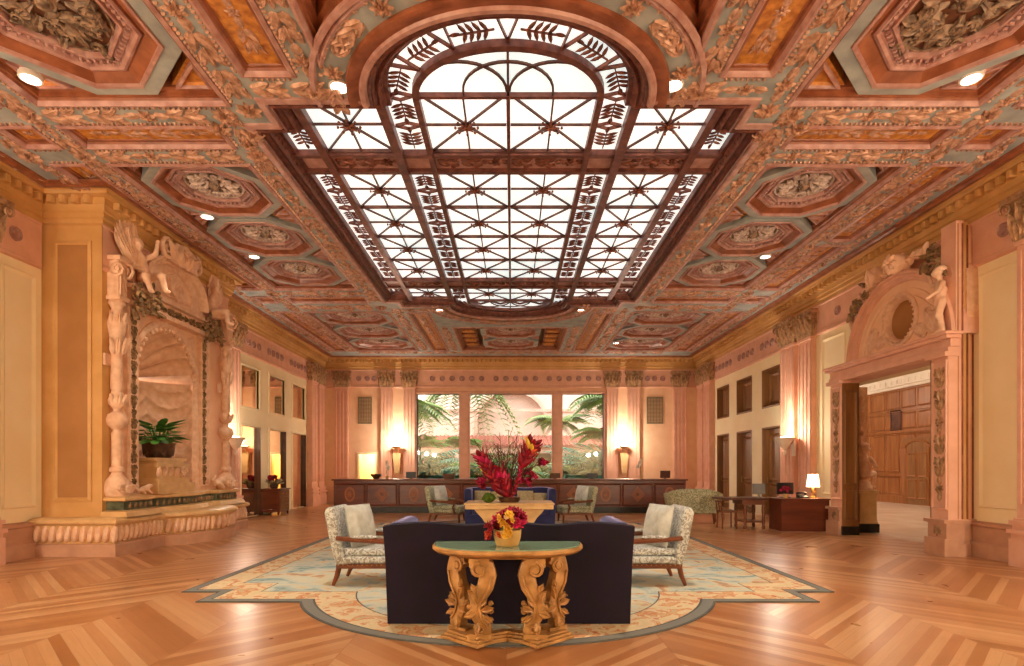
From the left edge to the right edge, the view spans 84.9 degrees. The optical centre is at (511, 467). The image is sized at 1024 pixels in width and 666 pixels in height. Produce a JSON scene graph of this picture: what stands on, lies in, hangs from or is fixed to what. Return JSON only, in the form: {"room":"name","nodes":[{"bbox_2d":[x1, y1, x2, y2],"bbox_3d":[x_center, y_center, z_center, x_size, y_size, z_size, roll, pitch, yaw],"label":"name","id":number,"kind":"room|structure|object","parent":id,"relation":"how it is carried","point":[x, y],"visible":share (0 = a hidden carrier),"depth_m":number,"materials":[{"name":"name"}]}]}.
{"room":"hotel lobby","nodes":[
{"label":"hotel lobby","id":0,"kind":"room"},
{"bbox_2d":[0,196,327,565],"bbox_3d":[-7.745,-1.810,9.150,1.410,6.620,30.300,0,0,0],"label":"wall","id":1,"kind":"structure","parent":0,"point":[55,435],"depth_m":9.68,"materials":[{"name":"beige paint"}]},
{"bbox_2d":[2,521,37,562],"bbox_3d":[-8.085,1.200,1.850,0.130,0.600,15.700,0,0,0],"label":"baseboard","id":2,"kind":"structure","parent":1,"relation":"attached to","point":[20,545],"depth_m":9.16,"materials":[{"name":"stone"}]},
{"bbox_2d":[0,161,328,368],"bbox_3d":[-7.445,-4.470,9.000,1.410,0.540,30.000,0,0,0],"label":"crown molding","id":3,"kind":"structure","parent":1,"relation":"attached to","point":[47,206],"depth_m":9.72,"materials":[{"name":"stone"}]},
{"bbox_2d":[229,436,244,454],"bbox_3d":[-7.585,-0.603,15.350,0.530,0.545,0.520,0,0,0],"label":"wall sconce","id":4,"kind":"object","parent":1,"relation":"attached to","point":[235,442],"visible":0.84,"depth_m":15.24,"materials":[{"name":"white paint"}]},
{"bbox_2d":[240,423,260,515],"bbox_3d":[-8.140,0.115,17.200,0.320,2.910,1.340,0,0,0],"label":"doorway","id":5,"kind":"structure","parent":1,"relation":"in","point":[250,449],"depth_m":17.37,"materials":[{"name":"beige paint"}]},
{"bbox_2d":[242,426,256,515],"bbox_3d":[-8.115,0.110,17.200,0.070,2.760,1.200,0,0,0],"label":"window pane","id":6,"kind":"object","parent":5,"relation":"attached to","point":[249,445],"depth_m":17.30,"materials":[{"name":"clear glass"}]},
{"bbox_2d":[240,361,260,411],"bbox_3d":[-8.152,-2.475,17.200,0.295,1.350,1.340,0,0,0],"label":"window","id":7,"kind":"structure","parent":1,"relation":"in","point":[249,382],"depth_m":17.24,"materials":[{"name":"clear glass"}]},
{"bbox_2d":[242,365,257,408],"bbox_3d":[-8.115,-2.480,17.200,0.070,1.200,1.200,0,0,0],"label":"window pane","id":8,"kind":"object","parent":7,"relation":"attached to","point":[249,375],"depth_m":17.24,"materials":[{"name":"clear glass"}]},
{"bbox_2d":[268,427,285,512],"bbox_3d":[-8.140,0.115,19.175,0.320,2.910,1.390,0,0,0],"label":"doorway","id":9,"kind":"structure","parent":1,"relation":"in","point":[276,439],"depth_m":19.30,"materials":[{"name":"beige paint"}]},
{"bbox_2d":[270,430,282,487],"bbox_3d":[-8.115,0.110,19.175,0.070,2.760,1.250,0,0,0],"label":"window pane","id":10,"kind":"object","parent":9,"relation":"attached to","point":[276,437],"depth_m":19.21,"materials":[{"name":"clear glass"}]},
{"bbox_2d":[268,373,285,416],"bbox_3d":[-8.152,-2.475,19.175,0.295,1.350,1.390,0,0,0],"label":"window","id":11,"kind":"structure","parent":1,"relation":"in","point":[275,386],"depth_m":19.21,"materials":[{"name":"clear glass"}]},
{"bbox_2d":[270,376,282,414],"bbox_3d":[-8.115,-2.480,19.175,0.070,1.200,1.250,0,0,0],"label":"window pane","id":12,"kind":"object","parent":11,"relation":"attached to","point":[276,385],"depth_m":19.21,"materials":[{"name":"clear glass"}]},
{"bbox_2d":[291,431,305,508],"bbox_3d":[-8.140,0.115,21.100,0.320,2.910,1.340,0,0,0],"label":"doorway","id":13,"kind":"structure","parent":1,"relation":"in","point":[298,442],"depth_m":21.19,"materials":[{"name":"beige paint"}]},
{"bbox_2d":[293,434,302,507],"bbox_3d":[-8.115,0.110,21.100,0.070,2.760,1.200,0,0,0],"label":"window pane","id":14,"kind":"object","parent":13,"relation":"attached to","point":[297,439],"depth_m":21.09,"materials":[{"name":"clear glass"}]},
{"bbox_2d":[291,382,305,421],"bbox_3d":[-8.152,-2.475,21.100,0.295,1.350,1.340,0,0,0],"label":"window","id":15,"kind":"structure","parent":1,"relation":"in","point":[297,402],"depth_m":21.09,"materials":[{"name":"clear glass"}]},
{"bbox_2d":[293,385,302,418],"bbox_3d":[-8.115,-2.480,21.100,0.070,1.200,1.200,0,0,0],"label":"window pane","id":16,"kind":"object","parent":15,"relation":"attached to","point":[297,391],"depth_m":21.09,"materials":[{"name":"clear glass"}]},
{"bbox_2d":[325,370,696,502],"bbox_3d":[-0.050,-1.810,23.998,16.000,6.620,0.603,0,0,0],"label":"wall","id":17,"kind":"structure","parent":0,"point":[671,445],"depth_m":23.96,"materials":[{"name":"beige paint"}]},
{"bbox_2d":[358,397,371,423],"bbox_3d":[-6.300,-2.470,23.985,0.600,1.160,0.030,0,0,0],"label":"air vent","id":18,"kind":"object","parent":17,"relation":"in","point":[363,398],"visible":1,"depth_m":23.98,"materials":[{"name":"metal"}]},
{"bbox_2d":[357,452,376,478],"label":"door","id":19,"kind":"structure","parent":17,"relation":"in","point":[368,459],"depth_m":25.60,"materials":[{"name":"beige paint"}]},
{"bbox_2d":[392,445,400,472],"bbox_3d":[-4.870,-0.367,23.612,0.440,1.195,0.437,0,0,0],"label":"wall sconce","id":20,"kind":"object","parent":17,"relation":"attached to","point":[396,456],"visible":1,"depth_m":23.63,"materials":[{"name":"glass"}]},
{"bbox_2d":[415,391,605,478],"bbox_3d":[-0.075,-1.340,24.110,8.250,3.920,0.380,0,0,0],"label":"window","id":21,"kind":"structure","parent":17,"relation":"in","point":[464,396],"depth_m":23.98,"materials":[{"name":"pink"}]},
{"bbox_2d":[325,357,696,369],"bbox_3d":[-0.050,-4.470,23.820,16.000,0.540,0.360,0,0,0],"label":"crown molding","id":22,"kind":"structure","parent":17,"relation":"attached to","point":[334,363],"depth_m":23.86,"materials":[{"name":"stone"}]},
{"bbox_2d":[619,445,628,472],"bbox_3d":[4.740,-0.367,23.612,0.440,1.195,0.437,0,0,0],"label":"wall sconce","id":23,"kind":"object","parent":17,"relation":"attached to","point":[623,456],"visible":1,"depth_m":23.63,"materials":[{"name":"glass"}]},
{"bbox_2d":[647,397,662,423],"bbox_3d":[6.125,-2.470,23.985,0.710,1.160,0.030,0,0,0],"label":"air vent","id":24,"kind":"object","parent":17,"relation":"in","point":[650,398],"visible":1,"depth_m":23.98,"materials":[{"name":"metal"}]},
{"bbox_2d":[0,0,1023,356],"bbox_3d":[-0.100,-4.857,9.150,16.700,0.525,30.300,0,0,0],"label":"ceiling","id":25,"kind":"structure","parent":0,"point":[864,118],"depth_m":7.55,"materials":[{"name":"brown paint"}]},
{"bbox_2d":[17,67,43,85],"bbox_3d":[-5.880,-4.775,6.840,0.250,0.070,0.250,0,0,0],"label":"recessed light","id":26,"kind":"object","parent":25,"relation":"in","point":[32,77],"visible":1,"depth_m":6.81,"materials":[{"name":"white paint"}]},
{"bbox_2d":[200,213,214,219],"bbox_3d":[-5.770,-4.775,10.600,0.250,0.070,0.250,0,0,0],"label":"recessed light","id":27,"kind":"object","parent":25,"relation":"in","point":[204,216],"visible":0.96,"depth_m":10.59,"materials":[{"name":"white paint"}]},
{"bbox_2d":[328,80,345,93],"bbox_3d":[-2.130,-4.715,6.900,0.250,0.070,0.250,0,0,0],"label":"recessed light","id":28,"kind":"object","parent":25,"relation":"in","point":[340,85],"visible":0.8,"depth_m":6.88,"materials":[{"name":"white paint"}]},
{"bbox_2d":[256,14,760,318],"bbox_3d":[-0.050,-4.885,11.650,7.000,0.430,11.800,0,0,0],"label":"skylight","id":29,"kind":"object","parent":25,"relation":"attached to","point":[503,166],"visible":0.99,"depth_m":8.99,"materials":[{"name":"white glass"}]},
{"bbox_2d":[670,79,683,92],"bbox_3d":[1.980,-4.715,6.870,0.250,0.070,0.250,0,0,0],"label":"recessed light","id":30,"kind":"object","parent":25,"relation":"in","point":[676,85],"visible":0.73,"depth_m":6.86,"materials":[{"name":"white paint"}]},
{"bbox_2d":[958,69,984,85],"bbox_3d":[5.610,-4.775,6.840,0.250,0.070,0.250,0,0,0],"label":"recessed light","id":31,"kind":"object","parent":25,"relation":"in","point":[971,78],"visible":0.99,"depth_m":6.84,"materials":[{"name":"white paint"}]},
{"bbox_2d":[0,501,1023,665],"bbox_3d":[4.150,1.600,14.000,25.600,0.200,40.000,0,0,0],"label":"floor","id":32,"kind":"structure","parent":0,"point":[893,602],"depth_m":5.66,"materials":[{"name":"brown wood"}]},
{"bbox_2d":[29,220,249,556],"bbox_3d":[-7.095,-1.598,11.785,2.150,6.195,4.790,0,0,0],"label":"fountain","id":33,"kind":"object","parent":32,"relation":"on","point":[151,377],"visible":0.97,"depth_m":11.01,"materials":[{"name":"stone"}]},
{"bbox_2d":[139,418,192,457],"bbox_3d":[-7.035,-0.590,11.332,1.171,0.780,1.259,0,0,30],"label":"potted plant","id":34,"kind":"object","parent":33,"relation":"on","point":[161,446],"visible":0.88,"depth_m":11.11,"materials":[{"name":"green plant"}]},
{"bbox_2d":[261,488,290,514],"bbox_3d":[-7.699,1.080,18.200,0.682,0.840,0.860,0,0,0],"label":"dresser","id":35,"kind":"object","parent":32,"relation":"on","point":[272,499],"visible":0.99,"depth_m":17.80,"materials":[{"name":"brown wood"}]},
{"bbox_2d":[265,474,283,487],"bbox_3d":[-7.696,0.434,18.140,0.616,0.452,0.600,0,0,0],"label":"potted flowers","id":36,"kind":"object","parent":35,"relation":"on","point":[273,484],"visible":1,"depth_m":18.06,"materials":[{"name":"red plant"}]},
{"bbox_2d":[181,520,833,646],"bbox_3d":[-0.050,1.493,10.490,7.860,0.012,11.620,0,0,0],"label":"rug","id":37,"kind":"object","parent":32,"relation":"on","point":[304,575],"visible":0.52,"depth_m":6.69,"materials":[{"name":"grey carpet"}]},
{"bbox_2d":[325,504,385,585],"bbox_3d":[-1.858,0.992,7.380,1.015,0.994,0.842,0,0,0],"label":"armchair","id":38,"kind":"object","parent":37,"relation":"on","point":[372,555],"visible":0.62,"depth_m":7.05,"materials":[{"name":"beige fabric"}]},
{"bbox_2d":[344,503,375,547],"bbox_3d":[-1.990,0.749,7.379,0.235,0.534,0.545,0,0,20],"label":"throw cushion","id":39,"kind":"object","parent":38,"relation":"on","point":[359,518],"visible":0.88,"depth_m":7.24,"materials":[{"name":"fabric"}]},
{"bbox_2d":[344,544,384,555],"bbox_3d":[-1.755,1.071,7.380,0.810,0.100,0.580,0,0,0],"label":"seat cushion","id":40,"kind":"object","parent":38,"relation":"on","point":[370,549],"depth_m":7.10,"materials":[{"name":"beige fabric"}]},
{"bbox_2d":[424,486,464,522],"bbox_3d":[-1.827,0.992,15.405,1.015,0.994,0.842,0,0,8],"label":"armchair","id":41,"kind":"object","parent":37,"relation":"on","point":[434,509],"visible":0.98,"depth_m":15.12,"materials":[{"name":"beige fabric"}]},
{"bbox_2d":[433,485,447,504],"bbox_3d":[-1.959,0.749,15.423,0.235,0.534,0.545,0,0,28],"label":"throw cushion","id":42,"kind":"object","parent":41,"relation":"on","point":[440,492],"visible":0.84,"depth_m":15.30,"materials":[{"name":"white fabric"}]},
{"bbox_2d":[433,505,463,509],"bbox_3d":[-1.726,1.071,15.391,0.810,0.100,0.580,0,0,8],"label":"seat cushion","id":43,"kind":"object","parent":41,"relation":"on","point":[435,507],"depth_m":15.12,"materials":[{"name":"beige fabric"}]},
{"bbox_2d":[432,541,582,648],"bbox_3d":[-0.040,1.079,4.850,1.354,0.815,0.604,0,0,0],"label":"console table","id":44,"kind":"object","parent":37,"relation":"on","point":[477,555],"visible":0.99,"depth_m":4.72,"materials":[{"name":"brown wood"}]},
{"bbox_2d":[483,506,527,546],"bbox_3d":[-0.051,0.499,4.833,0.404,0.345,0.325,0,0,-13],"label":"flower vase","id":45,"kind":"object","parent":44,"relation":"on","point":[509,535],"visible":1,"depth_m":4.76,"materials":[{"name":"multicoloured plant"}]},
{"bbox_2d":[383,516,634,623],"bbox_3d":[-0.030,0.997,5.772,2.380,0.979,0.975,0,0,0],"label":"sofa","id":46,"kind":"object","parent":37,"relation":"on","point":[598,585],"visible":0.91,"depth_m":5.31,"materials":[{"name":"fabric"}]},
{"bbox_2d":[464,500,554,522],"bbox_3d":[-0.050,1.069,10.800,1.680,0.835,0.940,0,0,0],"label":"table","id":47,"kind":"object","parent":37,"relation":"on","point":[533,509],"visible":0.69,"depth_m":10.46,"materials":[{"name":"wood"}]},
{"bbox_2d":[482,492,494,502],"bbox_3d":[-0.443,0.557,10.550,0.264,0.199,0.251,0,0,0],"label":"moss mound","id":48,"kind":"object","parent":47,"relation":"on","point":[488,497],"visible":1,"depth_m":10.48,"materials":[{"name":"green plant"}]},
{"bbox_2d":[498,496,519,501],"bbox_3d":[-0.050,0.602,10.750,0.420,0.100,0.420,0,0,0],"label":"bowl","id":49,"kind":"object","parent":47,"relation":"on","point":[503,498],"depth_m":10.59,"materials":[{"name":"brown wood"}]},
{"bbox_2d":[471,429,549,501],"bbox_3d":[-0.033,-0.056,10.770,1.520,1.414,0.667,0,0,0],"label":"arrangement","id":50,"kind":"object","parent":47,"relation":"on","point":[502,483],"visible":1,"depth_m":10.59,"materials":[{"name":"red plant"}]},
{"bbox_2d":[464,487,555,523],"bbox_3d":[-0.050,0.997,14.738,2.380,0.979,0.975,0,0,0],"label":"sofa","id":51,"kind":"object","parent":37,"relation":"on","point":[547,516],"visible":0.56,"depth_m":14.31,"materials":[{"name":"blue fabric"}]},
{"bbox_2d":[474,491,490,499],"bbox_3d":[-0.781,0.807,14.800,0.425,0.414,0.186,0,0,0],"label":"throw cushion","id":52,"kind":"object","parent":51,"relation":"on","point":[478,495],"visible":0.41,"depth_m":14.77,"materials":[{"name":"beige fabric"}]},
{"bbox_2d":[517,491,532,499],"bbox_3d":[0.349,0.807,14.800,0.425,0.414,0.186,0,0,0],"label":"throw cushion","id":53,"kind":"object","parent":51,"relation":"on","point":[524,495],"visible":0.6,"depth_m":14.76,"materials":[{"name":"beige fabric"}]},
{"bbox_2d":[533,493,546,499],"bbox_3d":[0.739,0.836,14.800,0.365,0.355,0.177,0,0,0],"label":"throw cushion","id":54,"kind":"object","parent":51,"relation":"on","point":[536,496],"visible":0.53,"depth_m":14.76,"materials":[{"name":"beige fabric"}]},
{"bbox_2d":[557,486,597,522],"bbox_3d":[1.787,0.992,15.405,1.015,0.994,0.842,0,0,-8],"label":"armchair","id":55,"kind":"object","parent":37,"relation":"on","point":[563,509],"visible":0.99,"depth_m":15.12,"materials":[{"name":"beige fabric"}]},
{"bbox_2d":[557,505,589,509],"bbox_3d":[1.686,1.071,15.391,0.810,0.100,0.580,0,0,-8],"label":"seat cushion","id":56,"kind":"object","parent":55,"relation":"on","point":[559,507],"depth_m":15.13,"materials":[{"name":"beige fabric"}]},
{"bbox_2d":[574,485,588,504],"bbox_3d":[1.918,0.749,15.425,0.235,0.534,0.545,0,0,-28],"label":"throw cushion","id":57,"kind":"object","parent":55,"relation":"on","point":[582,492],"visible":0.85,"depth_m":15.29,"materials":[{"name":"fabric"}]},
{"bbox_2d":[632,504,693,585],"bbox_3d":[1.788,0.992,7.380,1.015,0.994,0.842,0,0,0],"label":"armchair","id":58,"kind":"object","parent":37,"relation":"on","point":[645,555],"visible":0.62,"depth_m":7.05,"materials":[{"name":"beige fabric"}]},
{"bbox_2d":[633,544,674,555],"bbox_3d":[1.685,1.071,7.380,0.810,0.100,0.580,0,0,0],"label":"seat cushion","id":59,"kind":"object","parent":58,"relation":"on","point":[638,549],"depth_m":7.10,"materials":[{"name":"beige fabric"}]},
{"bbox_2d":[643,503,673,547],"bbox_3d":[1.920,0.749,7.381,0.235,0.534,0.545,0,0,-20],"label":"throw cushion","id":60,"kind":"object","parent":58,"relation":"on","point":[658,518],"visible":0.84,"depth_m":7.24,"materials":[{"name":"fabric"}]},
{"bbox_2d":[331,479,687,512],"bbox_3d":[-0.075,0.935,19.135,11.870,1.130,1.030,0,0,0],"label":"reception desk","id":61,"kind":"object","parent":32,"relation":"on","point":[383,495],"depth_m":18.69,"materials":[{"name":"brown wood"}]},
{"bbox_2d":[406,472,415,478],"bbox_3d":[-3.427,0.250,19.000,0.340,0.240,0.180,0,0,0],"label":"monitor","id":62,"kind":"object","parent":61,"relation":"on","point":[410,475],"visible":1,"depth_m":18.99,"materials":[{"name":"black plastic"}]},
{"bbox_2d":[443,468,454,478],"bbox_3d":[-2.149,0.161,19.118,0.400,0.418,0.356,0,0,0],"label":"planter box","id":63,"kind":"object","parent":61,"relation":"on","point":[448,475],"visible":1,"depth_m":19.02,"materials":[{"name":"brown wood"}]},
{"bbox_2d":[331,479,687,480],"bbox_3d":[-0.075,0.395,19.135,11.870,0.050,1.030,0,0,0],"label":"countertop","id":64,"kind":"structure","parent":61,"relation":"on","point":[331,479],"depth_m":18.62,"materials":[{"name":"brown wood"}]},
{"bbox_2d":[550,473,559,478],"bbox_3d":[1.459,0.270,19.000,0.360,0.200,0.180,0,0,0],"label":"monitor","id":65,"kind":"object","parent":61,"relation":"on","point":[552,475],"visible":1,"depth_m":18.99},
{"bbox_2d":[586,473,597,478],"bbox_3d":[2.714,0.275,19.000,0.380,0.190,0.180,0,0,0],"label":"monitor","id":66,"kind":"object","parent":61,"relation":"on","point":[588,475],"visible":1,"depth_m":18.99,"materials":[{"name":"black plastic"}]},
{"bbox_2d":[636,459,642,478],"bbox_3d":[4.337,0.022,19.091,0.230,0.695,0.207,0,0,35],"label":"orchid","id":67,"kind":"object","parent":61,"relation":"on","point":[640,460],"visible":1,"depth_m":19.08,"materials":[{"name":"plant"}]},
{"bbox_2d":[660,471,669,478],"bbox_3d":[5.191,0.231,19.000,0.340,0.279,0.180,0,0,0],"label":"monitor","id":68,"kind":"object","parent":61,"relation":"on","point":[663,474],"visible":1,"depth_m":18.97,"materials":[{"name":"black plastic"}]},
{"bbox_2d":[664,489,722,523],"bbox_3d":[4.936,1.028,15.246,1.569,0.948,0.791,0,0,14],"label":"settee","id":69,"kind":"object","parent":32,"relation":"on","point":[700,501],"visible":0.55,"depth_m":14.94,"materials":[{"name":"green fabric"}]},
{"bbox_2d":[715,500,737,528],"bbox_3d":[5.343,1.154,14.000,0.453,0.694,0.405,0,0,0],"label":"wooden chair","id":70,"kind":"object","parent":32,"relation":"on","point":[716,501],"visible":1,"depth_m":13.97,"materials":[{"name":"brown wood"}]},
{"bbox_2d":[711,496,767,528],"bbox_3d":[5.680,1.115,14.000,1.140,0.770,0.720,0,0,0],"label":"table","id":71,"kind":"object","parent":32,"relation":"on","point":[742,500],"visible":0.95,"depth_m":13.70,"materials":[{"name":"brown wood"}]},
{"bbox_2d":[737,519,761,522],"bbox_3d":[5.935,1.320,14.000,0.490,0.040,0.560,0,0,0],"label":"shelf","id":72,"kind":"object","parent":71,"relation":"attached to","point":[740,520],"depth_m":13.72,"materials":[{"name":"brown wood"}]},
{"bbox_2d":[752,484,764,496],"bbox_3d":[6.170,0.560,14.000,0.300,0.340,0.160,0,0,14],"label":"monitor","id":73,"kind":"object","parent":71,"relation":"on","point":[758,489],"visible":0.86,"depth_m":13.99,"materials":[{"name":"grey plastic"}]},
{"bbox_2d":[766,497,830,530],"bbox_3d":[6.850,1.097,13.395,1.200,0.765,0.730,0,0,0],"label":"desk","id":74,"kind":"object","parent":32,"relation":"on","point":[793,513],"visible":0.89,"depth_m":13.07,"materials":[{"name":"brown wood"}]},
{"bbox_2d":[776,483,793,497],"bbox_3d":[6.630,0.535,13.600,0.420,0.360,0.160,0,0,-6],"label":"monitor","id":75,"kind":"object","parent":74,"relation":"on","point":[778,485],"visible":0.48,"depth_m":13.58,"materials":[{"name":"black plastic"}]},
{"bbox_2d":[779,486,790,497],"bbox_3d":[6.495,0.565,13.306,0.250,0.301,0.228,0,0,36],"label":"flower pot","id":76,"kind":"object","parent":74,"relation":"on","point":[787,488],"visible":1,"depth_m":13.26,"materials":[{"name":"red plant"}]},
{"bbox_2d":[796,492,808,497],"bbox_3d":[6.950,0.644,13.400,0.249,0.142,0.200,0,0,0],"label":"telephone","id":77,"kind":"object","parent":74,"relation":"on","point":[798,494],"visible":0.95,"depth_m":13.43,"materials":[{"name":"black plastic"}]},
{"bbox_2d":[806,474,819,497],"bbox_3d":[7.230,0.435,13.450,0.300,0.560,0.300,0,0,0],"label":"table lamp","id":78,"kind":"object","parent":74,"relation":"on","point":[812,479],"visible":0.99,"depth_m":13.36,"materials":[{"name":"white fabric"}]},
{"bbox_2d":[859,387,866,480],"bbox_3d":[8.430,-0.225,13.594,0.280,3.450,0.313,0,0,0],"label":"pilaster","id":79,"kind":"object","parent":32,"relation":"on","point":[862,390],"visible":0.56,"depth_m":13.50,"materials":[{"name":"wood"}]},
{"bbox_2d":[859,490,879,532],"bbox_3d":[8.280,1.010,13.200,0.480,0.980,0.440,0,0,0],"label":"pedestal","id":80,"kind":"object","parent":32,"relation":"on","point":[868,523],"visible":0.65,"depth_m":13.01,"materials":[{"name":"wood"}]},
{"bbox_2d":[859,442,876,489],"bbox_3d":[8.412,-0.046,13.343,0.663,1.122,0.676,0,0,0],"label":"cherub statue","id":81,"kind":"object","parent":80,"relation":"on","point":[865,471],"visible":0.8,"depth_m":13.17,"materials":[{"name":"stone"}]},
{"bbox_2d":[693,189,1023,567],"bbox_3d":[7.873,-1.810,9.150,0.753,6.620,30.300,0,0,0],"label":"wall","id":82,"kind":"structure","parent":0,"point":[814,340],"depth_m":13.25,"materials":[{"name":"beige paint"}]},
{"bbox_2d":[717,433,728,508],"bbox_3d":[8.068,0.115,21.100,0.265,2.770,1.200,0,0,0],"label":"window","id":83,"kind":"structure","parent":82,"relation":"in","point":[723,439],"depth_m":21.52,"materials":[{"name":"brown wood"}]},
{"bbox_2d":[717,384,728,419],"bbox_3d":[8.068,-2.475,21.100,0.265,1.210,1.200,0,0,0],"label":"window","id":84,"kind":"structure","parent":82,"relation":"in","point":[722,392],"depth_m":21.52,"materials":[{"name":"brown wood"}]},
{"bbox_2d":[737,430,751,512],"bbox_3d":[8.068,0.115,19.175,0.265,2.770,1.250,0,0,0],"label":"window","id":85,"kind":"structure","parent":82,"relation":"in","point":[744,438],"depth_m":19.59,"materials":[{"name":"brown wood"}]},
{"bbox_2d":[737,375,751,414],"bbox_3d":[8.068,-2.475,19.175,0.265,1.210,1.250,0,0,0],"label":"window","id":86,"kind":"structure","parent":82,"relation":"in","point":[744,386],"depth_m":19.55,"materials":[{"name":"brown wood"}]},
{"bbox_2d":[762,425,779,515],"bbox_3d":[8.068,0.115,17.200,0.265,2.770,1.200,0,0,0],"label":"window","id":87,"kind":"structure","parent":82,"relation":"in","point":[770,446],"depth_m":17.61,"materials":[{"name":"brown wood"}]},
{"bbox_2d":[762,364,779,408],"bbox_3d":[8.068,-2.475,17.200,0.265,1.210,1.200,0,0,0],"label":"window","id":88,"kind":"structure","parent":82,"relation":"in","point":[770,377],"depth_m":17.53,"materials":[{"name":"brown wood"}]},
{"bbox_2d":[775,436,795,455],"bbox_3d":[7.485,-0.603,15.350,0.530,0.545,0.520,0,0,0],"label":"wall sconce","id":89,"kind":"object","parent":82,"relation":"attached to","point":[784,442],"visible":1,"depth_m":15.28,"materials":[{"name":"white paint"}]},
{"bbox_2d":[693,153,1023,368],"bbox_3d":[7.770,-4.470,9.000,0.360,0.540,30.000,0,0,0],"label":"crown molding","id":90,"kind":"structure","parent":82,"relation":"attached to","point":[981,198],"depth_m":11.42,"materials":[{"name":"stone"}]},
{"bbox_2d":[822,220,978,556],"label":"door frame","id":91,"kind":"structure","parent":82,"relation":"in","point":[910,319],"depth_m":9.86,"materials":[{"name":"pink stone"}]},
{"bbox_2d":[970,521,1011,562],"bbox_3d":[7.885,1.200,1.800,0.130,0.600,15.600,0,0,0],"label":"baseboard","id":92,"kind":"structure","parent":82,"relation":"attached to","point":[989,540],"depth_m":9.20,"materials":[{"name":"stone"}]},
{"bbox_2d":[859,369,929,503],"bbox_3d":[16.500,-1.175,19.000,0.500,5.350,30.000,0,0,0],"label":"wall","id":93,"kind":"structure","parent":0,"point":[910,393],"depth_m":24.29,"materials":[{"name":"brown wood"}]},
{"bbox_2d":[890,409,901,430],"bbox_3d":[16.525,-2.050,24.100,0.050,0.880,0.680,0,0,0],"label":"air vent","id":94,"kind":"object","parent":93,"relation":"in","point":[895,419],"visible":1,"depth_m":24.10,"materials":[{"name":"brown metal"}]},
{"bbox_2d":[899,436,929,505],"bbox_3d":[16.448,0.125,22.759,0.205,2.750,1.923,0,0,0],"label":"door","id":95,"kind":"structure","parent":93,"relation":"in","point":[914,455],"depth_m":22.79,"materials":[{"name":"brown wood"}]},
{"label":"outside","id":96,"kind":"structure","parent":0,"visible":0},
{"bbox_3d":[-0.050,1.635,35.150,28.000,0.230,21.700,0,0,0],"label":"courtyard","id":97,"kind":"object","parent":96,"visible":0},
{"bbox_2d":[418,434,449,458],"bbox_3d":[-4.620,-0.112,27.567,2.778,3.334,2.733,0,0,38],"label":"palm","id":98,"kind":"object","parent":97,"relation":"on","point":[428,441],"visible":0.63,"depth_m":27.25,"materials":[{"name":"green plant"}]},
{"bbox_2d":[418,399,456,434],"bbox_3d":[-5.696,-0.960,28.422,5.202,5.029,5.044,0,0,-35],"label":"palm","id":99,"kind":"object","parent":97,"relation":"on","point":[424,408],"visible":0.22,"depth_m":27.99,"materials":[{"name":"green plant"}]},
{"bbox_2d":[418,449,458,478],"bbox_3d":[-4.152,0.295,27.384,4.702,2.452,5.043,0,0,-40],"label":"shrub","id":100,"kind":"object","parent":97,"relation":"on","point":[423,474],"visible":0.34,"depth_m":26.71,"materials":[{"name":"teal plant"}]},
{"bbox_2d":[418,463,478,478],"bbox_3d":[-3.466,0.634,27.808,4.025,1.775,3.858,0,0,0],"label":"shrub","id":101,"kind":"object","parent":97,"relation":"on","point":[428,465],"visible":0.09,"depth_m":27.39,"materials":[{"name":"teal plant"}]},
{"bbox_2d":[442,436,482,449],"bbox_3d":[-2.736,-0.083,31.076,2.373,3.272,2.799,0,0,0],"label":"palm","id":102,"kind":"object","parent":97,"relation":"on","point":[453,440],"visible":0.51,"depth_m":30.64,"materials":[{"name":"green plant"}]},
{"bbox_2d":[418,395,523,451],"bbox_3d":[-2.736,-1.861,32.720,7.286,6.828,6.788,0,0,0],"label":"palm","id":103,"kind":"object","parent":97,"relation":"on","point":[435,397],"visible":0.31,"depth_m":32.73,"materials":[{"name":"green plant"}]},
{"bbox_2d":[443,453,515,478],"bbox_3d":[-1.771,0.352,28.693,4.439,2.338,3.869,0,0,0],"label":"shrub","id":104,"kind":"object","parent":97,"relation":"on","point":[475,475],"visible":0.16,"depth_m":28.27,"materials":[{"name":"green plant"}]},
{"bbox_2d":[418,395,602,478],"bbox_3d":[-0.050,-3.250,36.080,28.000,9.500,3.840,0,0,0],"label":"mural","id":105,"kind":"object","parent":97,"relation":"on","point":[524,407],"visible":0.23,"depth_m":37.00},
{"bbox_2d":[515,461,580,478],"bbox_3d":[1.600,0.494,28.678,3.823,2.055,3.586,0,0,38],"label":"shrub","id":106,"kind":"object","parent":97,"relation":"on","point":[542,476],"visible":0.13,"depth_m":28.34,"materials":[{"name":"green plant"}]},
{"bbox_2d":[524,414,589,437],"bbox_3d":[2.657,-0.708,30.993,3.524,4.521,3.156,0,0,-45],"label":"palm","id":107,"kind":"object","parent":97,"relation":"on","point":[545,419],"visible":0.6,"depth_m":30.75,"materials":[{"name":"green plant"}]},
{"bbox_2d":[533,463,602,478],"bbox_3d":[3.418,0.635,28.065,3.660,1.773,4.061,0,0,-37],"label":"shrub","id":108,"kind":"object","parent":97,"relation":"on","point":[582,474],"visible":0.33,"depth_m":27.35,"materials":[{"name":"green plant"}]},
{"bbox_2d":[545,443,602,478],"bbox_3d":[3.928,0.082,27.936,4.816,2.878,5.490,0,0,0],"label":"shrub","id":109,"kind":"object","parent":97,"relation":"on","point":[583,461],"visible":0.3,"depth_m":27.25,"materials":[{"name":"teal plant"}]},
{"bbox_2d":[566,395,602,430],"bbox_3d":[5.518,-1.190,28.489,5.692,5.489,5.661,0,0,0],"label":"palm","id":110,"kind":"object","parent":97,"relation":"on","point":[588,402],"visible":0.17,"depth_m":27.93,"materials":[{"name":"green plant"}]},
{"bbox_2d":[569,427,602,446],"bbox_3d":[4.509,-0.285,27.473,3.096,3.678,3.018,0,0,-34],"label":"palm","id":111,"kind":"object","parent":97,"relation":"on","point":[593,432],"visible":0.44,"depth_m":27.19,"materials":[{"name":"green plant"}]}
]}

